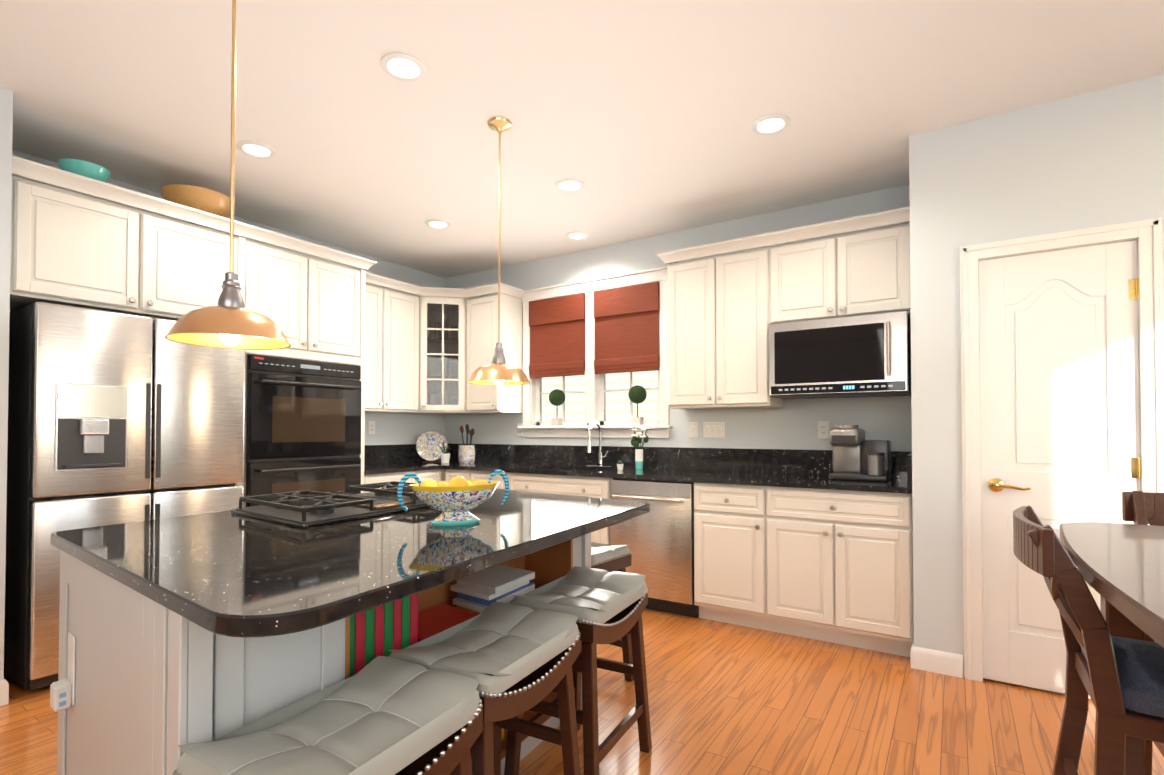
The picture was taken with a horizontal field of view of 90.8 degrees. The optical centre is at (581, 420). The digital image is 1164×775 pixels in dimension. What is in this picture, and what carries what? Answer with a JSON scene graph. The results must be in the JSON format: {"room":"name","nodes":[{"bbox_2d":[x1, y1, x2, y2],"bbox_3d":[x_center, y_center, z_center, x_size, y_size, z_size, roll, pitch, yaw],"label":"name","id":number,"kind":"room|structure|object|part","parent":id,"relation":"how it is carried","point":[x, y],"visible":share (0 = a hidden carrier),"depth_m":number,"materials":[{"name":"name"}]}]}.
{"room":"kitchen and dining room","nodes":[
{"label":"kitchen and dining room","id":0,"kind":"room"},
{"bbox_2d":[0,608,1163,774],"bbox_3d":[-0.707,1.275,0.705,7.200,0.100,8.300,-1,-1,33],"label":"floor","id":1,"kind":"structure","parent":0,"point":[724,698],"depth_m":2.43,"materials":[{"name":"brown wood"}]},
{"bbox_2d":[4,302,244,690],"bbox_3d":[-2.535,0.353,3.178,0.810,1.825,0.920,-1,-1,33],"label":"refrigerator","id":2,"kind":"object","parent":1,"relation":"on","point":[116,418],"visible":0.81,"depth_m":2.80,"materials":[{"name":"grey metal"}]},
{"bbox_2d":[235,237,365,506],"bbox_3d":[-2.110,0.079,4.033,0.636,2.400,0.900,-1,-1,33],"label":"tall cabinet","id":3,"kind":"object","parent":1,"relation":"on","point":[318,305],"depth_m":3.88,"materials":[{"name":"white wood"}]},
{"bbox_2d":[246,354,360,506],"bbox_3d":[-1.808,0.216,3.835,0.096,1.250,0.796,-1,-1,33],"label":"wall oven","id":4,"kind":"object","parent":3,"relation":"in","point":[303,424],"visible":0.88,"depth_m":3.79,"materials":[{"name":"black glass"}]},
{"bbox_2d":[50,545,590,774],"bbox_3d":[-0.742,0.805,2.068,1.141,0.884,1.717,-1,-1,33],"label":"kitchen island","id":5,"kind":"object","parent":1,"relation":"on","point":[174,632],"depth_m":1.28,"materials":[{"name":"wood"}]},
{"bbox_2d":[51,489,649,652],"bbox_3d":[-0.624,0.386,1.995,1.444,0.120,1.766,-1,-1,33],"label":"island countertop","id":6,"kind":"structure","parent":5,"relation":"on","point":[248,583],"depth_m":1.37,"materials":[{"name":"black stone"}]},
{"bbox_2d":[231,481,429,527],"bbox_3d":[-0.859,0.300,2.202,0.593,0.057,0.796,-1,-1,33],"label":"cooktop","id":7,"kind":"object","parent":6,"relation":"in","point":[306,510],"visible":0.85,"depth_m":1.98,"materials":[{"name":"black metal"}]},
{"bbox_2d":[397,470,508,525],"bbox_3d":[-0.399,0.241,1.817,0.360,0.164,0.202,1,-1,-29],"label":"fruit bowl","id":8,"kind":"object","parent":6,"relation":"on","point":[456,499],"visible":1,"depth_m":1.76,"materials":[{"name":"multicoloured ceramic"}]},
{"bbox_2d":[349,565,534,761],"bbox_3d":[-0.465,0.806,1.867,0.230,0.625,0.911,0,-1,28],"label":"books","id":9,"kind":"object","parent":5,"relation":"in","point":[401,623],"visible":0.19,"depth_m":1.74,"materials":[{"name":"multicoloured paper"}]},
{"bbox_2d":[172,656,482,774],"bbox_3d":[-0.468,0.901,1.131,0.348,0.665,0.488,0,-1,28],"label":"stool","id":10,"kind":"object","parent":1,"relation":"on","point":[381,715],"visible":1,"depth_m":1.14,"materials":[{"name":"grey leather"}]},
{"bbox_2d":[364,470,423,492],"bbox_3d":[-1.718,0.847,4.634,0.626,0.884,0.547,-1,-1,33],"label":"base cabinet","id":11,"kind":"object","parent":1,"relation":"on","point":[385,477],"depth_m":4.43,"materials":[{"name":"white wood"}]},
{"bbox_2d":[364,444,439,474],"bbox_3d":[-1.657,0.307,4.706,0.660,0.197,0.720,-1,-1,33],"label":"countertop","id":12,"kind":"structure","parent":11,"relation":"on","point":[378,459],"depth_m":5.05,"materials":[{"name":"stone"}]},
{"bbox_2d":[424,469,439,480],"bbox_3d":[-1.544,0.852,4.902,0.626,0.884,0.337,-1,-1,33],"label":"base cabinet","id":13,"kind":"object","parent":1,"relation":"on","point":[434,475],"depth_m":4.80,"materials":[{"name":"white wood"}]},
{"bbox_2d":[440,469,475,480],"bbox_3d":[-0.847,0.854,5.019,0.351,0.884,0.626,-1,-1,33],"label":"base cabinet","id":14,"kind":"object","parent":1,"relation":"on","point":[445,474],"depth_m":4.80,"materials":[{"name":"white wood"}]},
{"bbox_2d":[386,602,580,774],"bbox_3d":[-0.255,0.909,1.575,0.348,0.665,0.488,0,-1,28],"label":"stool","id":15,"kind":"object","parent":1,"relation":"on","point":[514,660],"visible":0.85,"depth_m":1.58,"materials":[{"name":"grey leather"}]},
{"bbox_2d":[476,471,563,494],"bbox_3d":[-0.579,0.851,4.845,0.532,0.884,0.626,-1,-1,33],"label":"base cabinet","id":16,"kind":"object","parent":1,"relation":"on","point":[541,483],"depth_m":4.36,"materials":[{"name":"white wood"}]},
{"bbox_2d":[504,566,651,774],"bbox_3d":[0.000,0.916,2.058,0.348,0.665,0.488,0,-1,28],"label":"stool","id":17,"kind":"object","parent":1,"relation":"on","point":[605,606],"visible":0.75,"depth_m":1.97,"materials":[{"name":"grey leather"}]},
{"bbox_2d":[591,542,633,681],"bbox_3d":[-0.040,0.929,2.812,0.488,0.665,0.348,-1,-1,38],"label":"stool","id":18,"kind":"object","parent":1,"relation":"on","point":[609,558],"visible":0.17,"depth_m":2.73,"materials":[{"name":"grey leather"}]},
{"bbox_2d":[610,478,698,617],"bbox_3d":[0.595,0.838,4.041,0.605,0.880,0.676,-1,-1,33],"label":"dishwasher","id":19,"kind":"object","parent":1,"relation":"on","point":[658,539],"visible":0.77,"depth_m":3.76,"materials":[{"name":"grey metal"}]},
{"bbox_2d":[694,482,779,632],"bbox_3d":[1.088,0.833,3.762,0.516,0.884,0.626,-1,-1,33],"label":"base cabinet","id":20,"kind":"object","parent":1,"relation":"on","point":[735,525],"depth_m":3.50,"materials":[{"name":"white wood"}]},
{"bbox_2d":[776,487,913,656],"bbox_3d":[1.544,0.828,3.466,0.815,0.884,0.626,-1,-1,33],"label":"base cabinet","id":21,"kind":"object","parent":1,"relation":"on","point":[831,566],"depth_m":3.16,"materials":[{"name":"white wood"}]},
{"bbox_2d":[440,443,911,493],"bbox_3d":[0.160,0.401,4.349,4.094,0.397,0.664,-1,-1,33],"label":"countertop","id":22,"kind":"structure","parent":21,"relation":"on","point":[795,468],"depth_m":4.12,"materials":[{"name":"stone"}]},
{"bbox_2d":[416,431,446,461],"bbox_3d":[-1.401,0.238,5.353,0.207,0.290,0.207,-1,-1,33],"label":"decorative plate","id":23,"kind":"object","parent":22,"relation":"on","point":[427,446],"visible":0.98,"depth_m":5.36,"materials":[{"name":"ceramic"}]},
{"bbox_2d":[438,445,449,462],"bbox_3d":[-1.243,0.292,5.167,0.118,0.175,0.125,-1,-1,33],"label":"plant pot","id":24,"kind":"object","parent":22,"relation":"on","point":[445,457],"visible":1,"depth_m":5.15,"materials":[{"name":"white ceramic"}]},
{"bbox_2d":[458,424,474,462],"bbox_3d":[-1.036,0.204,5.170,0.150,0.352,0.150,-1,-1,33],"label":"utensil crock","id":25,"kind":"object","parent":22,"relation":"on","point":[466,453],"visible":1,"depth_m":5.12,"materials":[{"name":"ceramic"}]},
{"bbox_2d":[587,421,614,466],"bbox_3d":[0.106,0.187,4.598,0.240,0.367,0.216,-1,-1,33],"label":"faucet","id":26,"kind":"object","parent":22,"relation":"on","point":[600,456],"visible":1,"depth_m":4.64,"materials":[{"name":"silver metal"}]},
{"bbox_2d":[617,461,623,469],"bbox_3d":[0.283,0.330,4.263,0.052,0.070,0.051,-1,-1,33],"label":"succulent pot","id":27,"kind":"object","parent":22,"relation":"on","point":[620,464],"visible":1,"depth_m":4.25,"materials":[{"name":"white ceramic"}]},
{"bbox_2d":[631,424,650,468],"bbox_3d":[0.443,0.193,4.364,0.160,0.347,0.093,-1,-1,33],"label":"flower vase","id":28,"kind":"object","parent":22,"relation":"on","point":[636,441],"visible":1,"depth_m":4.35,"materials":[{"name":"teal ceramic"}]},
{"bbox_2d":[829,425,890,481],"bbox_3d":[1.679,0.190,3.463,0.315,0.325,0.285,-1,-1,33],"label":"coffee maker","id":29,"kind":"object","parent":22,"relation":"on","point":[857,456],"visible":1,"depth_m":3.40,"materials":[{"name":"grey metal"}]},
{"bbox_2d":[1013,505,1163,774],"bbox_3d":[1.366,0.738,1.334,0.571,1.001,0.478,-1,-1,33],"label":"dining chair","id":30,"kind":"object","parent":1,"relation":"on","point":[1119,681],"visible":1,"depth_m":1.27,"materials":[{"name":"brown wood"}]},
{"bbox_2d":[1059,522,1163,774],"bbox_3d":[1.814,0.774,0.959,1.500,0.910,1.520,-1,-1,33],"label":"dining table","id":31,"kind":"object","parent":1,"relation":"on","point":[1120,567],"visible":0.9,"depth_m":1.39,"materials":[{"name":"brown wood"}]},
{"bbox_2d":[1122,491,1163,774],"bbox_3d":[2.016,0.744,1.729,0.478,1.001,0.571,-1,-1,33],"label":"dining chair","id":32,"kind":"object","parent":1,"relation":"on","point":[1142,508],"visible":0.38,"depth_m":2.02,"materials":[{"name":"brown wood"}]},
{"bbox_2d":[0,74,1163,679],"bbox_3d":[-0.707,-0.144,0.728,6.900,2.740,8.000,-1,-1,33],"label":"wall","id":33,"kind":"structure","parent":0,"point":[1082,160],"depth_m":2.89,"materials":[{"name":"white paint"}]},
{"bbox_2d":[0,679,8,705],"bbox_3d":[-3.748,1.171,0.712,0.014,0.108,4.392,-1,-1,33],"label":"baseboard","id":34,"kind":"structure","parent":33,"relation":"attached to","point":[4,686],"depth_m":2.54,"materials":[{"name":"white wood"}]},
{"bbox_2d":[10,176,241,319],"bbox_3d":[-2.630,-0.856,3.248,0.636,0.555,1.010,-1,-1,33],"label":"upper cabinet","id":35,"kind":"object","parent":33,"relation":"attached to","point":[70,248],"depth_m":2.96,"materials":[{"name":"white wood"}]},
{"bbox_2d":[58,159,110,182],"bbox_3d":[-2.575,-1.259,2.974,0.210,0.100,0.210,-1,-1,33],"label":"bowl","id":36,"kind":"object","parent":35,"relation":"on","point":[89,170],"visible":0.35,"depth_m":2.91,"materials":[{"name":"teal ceramic"}]},
{"bbox_2d":[160,184,234,225],"bbox_3d":[-2.320,-1.276,3.476,0.380,0.150,0.380,-1,-1,33],"label":"bowl","id":37,"kind":"object","parent":35,"relation":"on","point":[207,200],"visible":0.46,"depth_m":3.34,"materials":[{"name":"brown wood"}]},
{"bbox_2d":[368,421,374,433],"bbox_3d":[-1.840,0.061,5.026,0.008,0.116,0.070,-1,-1,33],"label":"electrical outlet plate","id":38,"kind":"object","parent":33,"relation":"attached to","point":[371,424],"depth_m":5.02,"materials":[{"name":"white plastic"}]},
{"bbox_2d":[342,263,431,413],"bbox_3d":[-1.745,-0.628,4.834,0.389,1.100,0.816,-1,-1,33],"label":"upper cabinet","id":39,"kind":"object","parent":33,"relation":"attached to","point":[394,320],"depth_m":4.83,"materials":[{"name":"white wood"}]},
{"bbox_2d":[424,291,459,406],"bbox_3d":[-1.235,-0.613,5.096,0.275,0.951,0.275,-1,-1,33],"label":"upper cabinet","id":40,"kind":"object","parent":33,"relation":"attached to","point":[427,351],"depth_m":5.09,"materials":[{"name":"white wood"}]},
{"bbox_2d":[456,283,523,413],"bbox_3d":[-0.824,-0.622,5.169,0.428,1.100,0.389,-1,-1,33],"label":"upper cabinet","id":41,"kind":"object","parent":33,"relation":"attached to","point":[478,315],"depth_m":5.08,"materials":[{"name":"white wood"}]},
{"bbox_2d":[517,424,522,435],"bbox_3d":[-0.562,0.084,5.214,0.070,0.116,0.009,-1,-1,33],"label":"electrical outlet plate","id":42,"kind":"object","parent":33,"relation":"attached to","point":[519,431],"depth_m":5.21,"materials":[{"name":"white plastic"}]},
{"bbox_2d":[518,266,672,437],"bbox_3d":[0.093,-0.520,4.847,1.480,1.325,0.192,-1,-1,33],"label":"window","id":43,"kind":"structure","parent":33,"relation":"in","point":[606,403],"depth_m":4.80,"materials":[{"name":"white wood"}]},
{"bbox_2d":[529,293,584,377],"bbox_3d":[-0.225,-0.727,4.990,0.590,0.688,0.028,-1,-1,33],"label":"window shade","id":44,"kind":"object","parent":43,"relation":"attached to","point":[557,336],"visible":1,"depth_m":4.98,"materials":[{"name":"red fabric"}]},
{"bbox_2d":[549,389,564,425],"bbox_3d":[-0.220,-0.117,5.056,0.146,0.324,0.148,-1,-1,33],"label":"topiary","id":45,"kind":"object","parent":43,"relation":"on","point":[557,397],"visible":1,"depth_m":5.01,"materials":[{"name":"green plant"}]},
{"bbox_2d":[594,282,659,373],"bbox_3d":[0.350,-0.733,4.616,0.590,0.688,0.028,-1,-1,33],"label":"window shade","id":46,"kind":"object","parent":43,"relation":"attached to","point":[627,328],"visible":1,"depth_m":4.60,"materials":[{"name":"red fabric"}]},
{"bbox_2d":[628,385,646,425],"bbox_3d":[0.447,-0.123,4.623,0.146,0.324,0.148,-1,-1,33],"label":"topiary","id":47,"kind":"object","parent":43,"relation":"on","point":[637,394],"visible":0.98,"depth_m":4.58,"materials":[{"name":"green plant"}]},
{"bbox_2d":[689,422,697,437],"bbox_3d":[0.833,0.069,4.306,0.070,0.116,0.011,-1,-1,33],"label":"electrical outlet plate","id":48,"kind":"object","parent":33,"relation":"attached to","point":[693,426],"depth_m":4.30,"materials":[{"name":"white plastic"}]},
{"bbox_2d":[703,422,724,437],"bbox_3d":[0.968,0.067,4.219,0.162,0.116,0.011,-1,-1,33],"label":"light switch","id":49,"kind":"object","parent":33,"relation":"attached to","point":[713,429],"depth_m":4.21,"materials":[{"name":"white plastic"}]},
{"bbox_2d":[665,233,781,408],"bbox_3d":[0.990,-0.641,4.025,0.718,1.100,0.331,-1,-1,33],"label":"upper cabinet","id":50,"kind":"object","parent":33,"relation":"attached to","point":[725,311],"depth_m":3.87,"materials":[{"name":"white wood"}]},
{"bbox_2d":[818,421,828,438],"bbox_3d":[1.601,0.061,3.809,0.070,0.116,0.009,-1,-1,33],"label":"electrical outlet plate","id":51,"kind":"object","parent":33,"relation":"attached to","point":[823,426],"depth_m":3.81,"materials":[{"name":"white plastic"}]},
{"bbox_2d":[769,207,910,323],"bbox_3d":[1.629,-0.905,3.614,0.806,0.585,0.331,-1,-1,33],"label":"upper cabinet","id":52,"kind":"object","parent":33,"relation":"attached to","point":[866,272],"depth_m":3.46,"materials":[{"name":"white wood"}]},
{"bbox_2d":[769,311,910,398],"bbox_3d":[1.589,-0.381,3.550,0.760,0.455,0.464,-1,-1,33],"label":"microwave","id":53,"kind":"object","parent":52,"relation":"attached to","point":[868,355],"visible":1,"depth_m":3.38,"materials":[{"name":"grey metal"}]},
{"bbox_2d":[978,240,1141,698],"bbox_3d":[2.178,0.229,2.635,0.575,2.032,0.102,-1,-1,33],"label":"pantry door","id":54,"kind":"structure","parent":33,"relation":"in","point":[1059,386],"depth_m":2.66,"materials":[{"name":"white wood"}]},
{"bbox_3d":[2.179,0.231,2.610,0.546,1.700,0.060,-1,-1,33],"label":"pantry door hardware","id":55,"kind":"part","parent":54,"relation":"part of","materials":[{"name":"white wood"}]},
{"bbox_2d":[960,217,1163,681],"bbox_3d":[2.202,0.197,2.676,0.720,2.120,0.134,-1,-1,33],"label":"door frame","id":56,"kind":"structure","parent":33,"relation":"attached to","point":[1146,235],"depth_m":2.70,"materials":[{"name":"white wood"}]},
{"bbox_2d":[0,0,1163,277],"bbox_3d":[-0.707,-1.564,0.751,7.200,0.100,8.300,-1,-1,33],"label":"ceiling","id":57,"kind":"structure","parent":0,"point":[638,118],"depth_m":2.63,"materials":[{"name":"white paint"}]},
{"bbox_2d":[165,0,290,349],"bbox_3d":[-1.012,-0.858,1.665,0.310,1.282,0.310,-1,-1,33],"label":"pendant light","id":58,"kind":"object","parent":57,"relation":"hanging from","point":[229,321],"visible":1,"depth_m":1.64,"materials":[{"name":"orange metal"}]},
{"bbox_2d":[237,141,275,157],"bbox_3d":[-1.766,-1.470,3.120,0.184,0.010,0.184,-1,-1,33],"label":"recessed light","id":59,"kind":"object","parent":57,"relation":"in","point":[256,149],"visible":0.98,"depth_m":3.11,"materials":[{"name":"white plastic"}]},
{"bbox_2d":[380,52,425,80],"bbox_3d":[-0.749,-1.482,2.411,0.184,0.010,0.184,-1,-1,33],"label":"recessed light","id":60,"kind":"object","parent":57,"relation":"in","point":[402,66],"visible":1,"depth_m":2.41,"materials":[{"name":"white"}]},
{"bbox_2d":[425,219,450,228],"bbox_3d":[-1.067,-1.452,4.251,0.184,0.010,0.184,-1,-1,33],"label":"recessed light","id":61,"kind":"object","parent":57,"relation":"in","point":[437,224],"visible":1,"depth_m":4.25,"materials":[{"name":"white"}]},
{"bbox_2d":[467,117,529,384],"bbox_3d":[-0.410,-0.828,2.848,0.310,1.302,0.310,-1,-1,33],"label":"pendant light","id":62,"kind":"object","parent":57,"relation":"hanging from","point":[498,370],"visible":1,"depth_m":2.82,"materials":[{"name":"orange metal"}]},
{"bbox_2d":[555,178,583,191],"bbox_3d":[-0.077,-1.463,3.572,0.184,0.010,0.184,-1,-1,33],"label":"recessed light","id":63,"kind":"object","parent":57,"relation":"in","point":[569,185],"visible":0.98,"depth_m":3.56,"materials":[{"name":"white"}]},
{"bbox_2d":[566,231,588,239],"bbox_3d":[-0.035,-1.448,4.499,0.184,0.010,0.184,-1,-1,33],"label":"recessed light","id":64,"kind":"object","parent":57,"relation":"in","point":[577,235],"visible":0.98,"depth_m":4.50,"materials":[{"name":"white"}]},
{"bbox_2d":[752,114,789,134],"bbox_3d":[0.941,-1.475,2.863,0.184,0.010,0.184,-1,-1,33],"label":"recessed light","id":65,"kind":"object","parent":57,"relation":"in","point":[770,124],"visible":1,"depth_m":2.86,"materials":[{"name":"white plastic"}]}
]}

